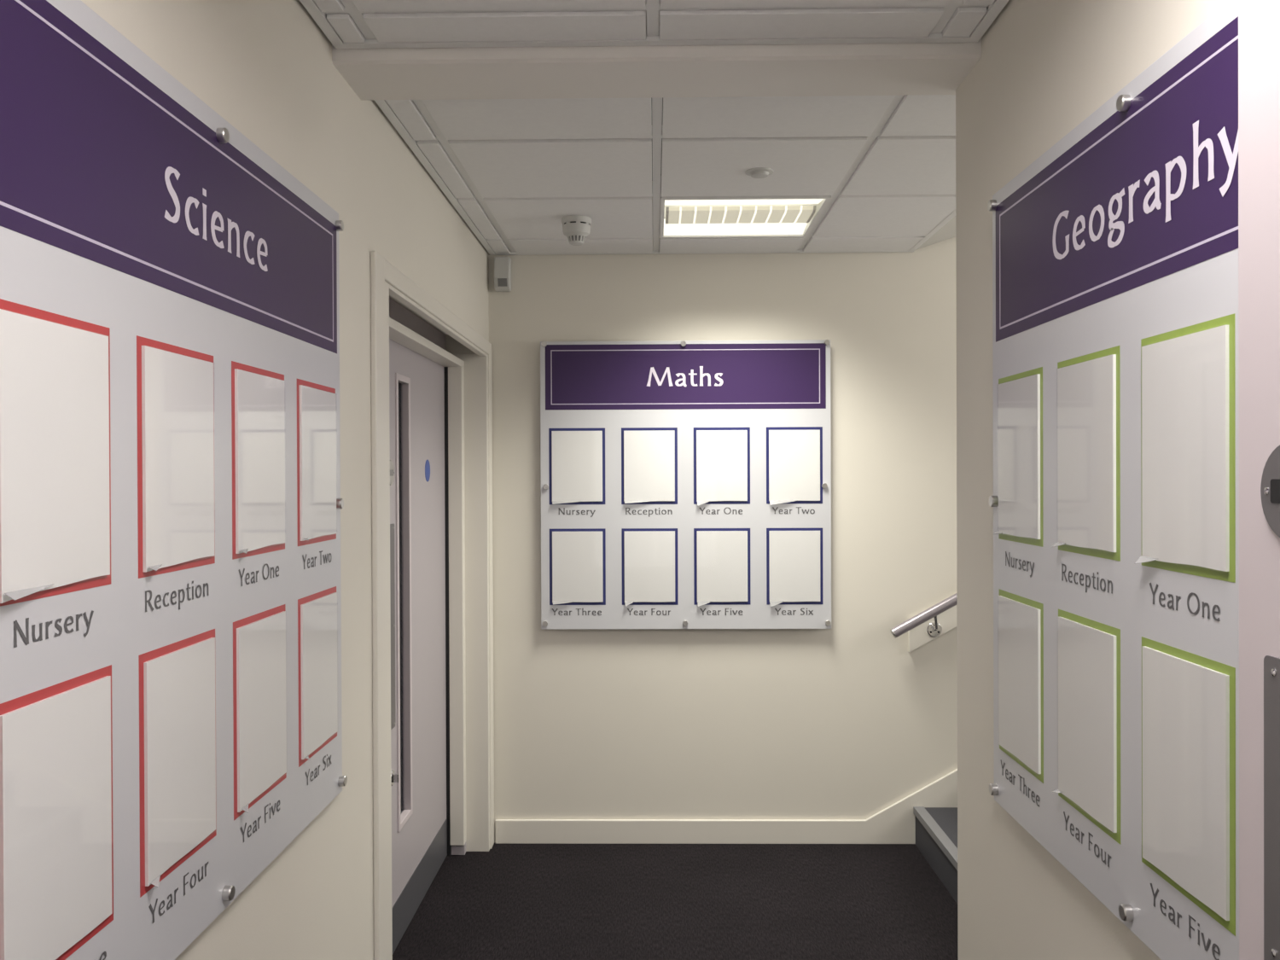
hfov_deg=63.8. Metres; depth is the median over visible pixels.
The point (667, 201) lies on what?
diffuser
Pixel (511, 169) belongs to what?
ceiling
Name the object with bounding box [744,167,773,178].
sensor
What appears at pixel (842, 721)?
wall
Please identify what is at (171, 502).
display board
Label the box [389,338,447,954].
door
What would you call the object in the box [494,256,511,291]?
sensor
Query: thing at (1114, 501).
display board
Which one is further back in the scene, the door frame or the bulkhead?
the door frame
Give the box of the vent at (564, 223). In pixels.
[562,221,590,225]
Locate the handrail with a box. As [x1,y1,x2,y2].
[890,593,957,651]
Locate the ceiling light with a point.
(775, 216)
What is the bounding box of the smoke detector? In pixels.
[561,215,591,245]
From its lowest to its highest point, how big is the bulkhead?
0.190 m
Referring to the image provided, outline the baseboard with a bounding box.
[495,768,957,843]
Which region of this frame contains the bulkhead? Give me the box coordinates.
[331,7,981,100]
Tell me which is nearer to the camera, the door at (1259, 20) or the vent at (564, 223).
the door at (1259, 20)
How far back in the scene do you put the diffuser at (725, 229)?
3.97 m
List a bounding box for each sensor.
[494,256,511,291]
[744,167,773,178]
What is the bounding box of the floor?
[392,842,957,959]
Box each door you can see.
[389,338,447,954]
[1238,0,1279,959]
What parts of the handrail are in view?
bracket arm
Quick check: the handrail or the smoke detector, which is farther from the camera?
the handrail
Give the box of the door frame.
[370,250,494,959]
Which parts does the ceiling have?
edge trim, edge trim, edge trim, edge trim, edge trim, edge trim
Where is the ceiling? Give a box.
[299,0,1009,255]
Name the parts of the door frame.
architrave, head rail, architrave, architrave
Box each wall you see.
[81,0,488,959]
[488,180,957,842]
[955,0,1228,959]
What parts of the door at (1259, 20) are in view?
push plate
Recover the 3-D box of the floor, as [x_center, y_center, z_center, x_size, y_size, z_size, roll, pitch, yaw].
[1.201,1.588,1.367,4.250,0.080,6.150,0,0,1]
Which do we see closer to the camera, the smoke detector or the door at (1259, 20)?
the door at (1259, 20)
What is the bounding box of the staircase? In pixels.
[913,806,957,903]
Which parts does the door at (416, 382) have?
push plate, vision frame, kick plate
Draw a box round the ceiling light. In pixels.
[659,175,831,238]
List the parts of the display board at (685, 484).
header panel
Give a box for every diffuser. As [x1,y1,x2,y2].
[663,218,807,235]
[664,198,823,205]
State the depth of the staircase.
4.05 m
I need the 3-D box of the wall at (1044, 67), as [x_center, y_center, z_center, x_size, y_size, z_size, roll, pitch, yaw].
[2.010,-0.250,0.388,2.590,3.600,4.035,0,0,1]
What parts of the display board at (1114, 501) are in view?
header panel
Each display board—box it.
[0,0,347,959]
[540,339,831,629]
[987,0,1239,959]
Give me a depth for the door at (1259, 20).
0.97 m
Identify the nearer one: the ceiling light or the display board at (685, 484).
the ceiling light
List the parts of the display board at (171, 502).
header panel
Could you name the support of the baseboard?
attached to the wall at (842, 721)
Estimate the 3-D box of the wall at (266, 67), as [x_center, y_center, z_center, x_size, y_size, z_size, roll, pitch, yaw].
[-0.804,0.156,1.438,0.250,2.800,6.050,0,0,1]
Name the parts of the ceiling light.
louvre blade, louvre blade, louvre blade, louvre blade, louvre blade, frame, louvre blade, louvre blade, louvre blade, louvre blade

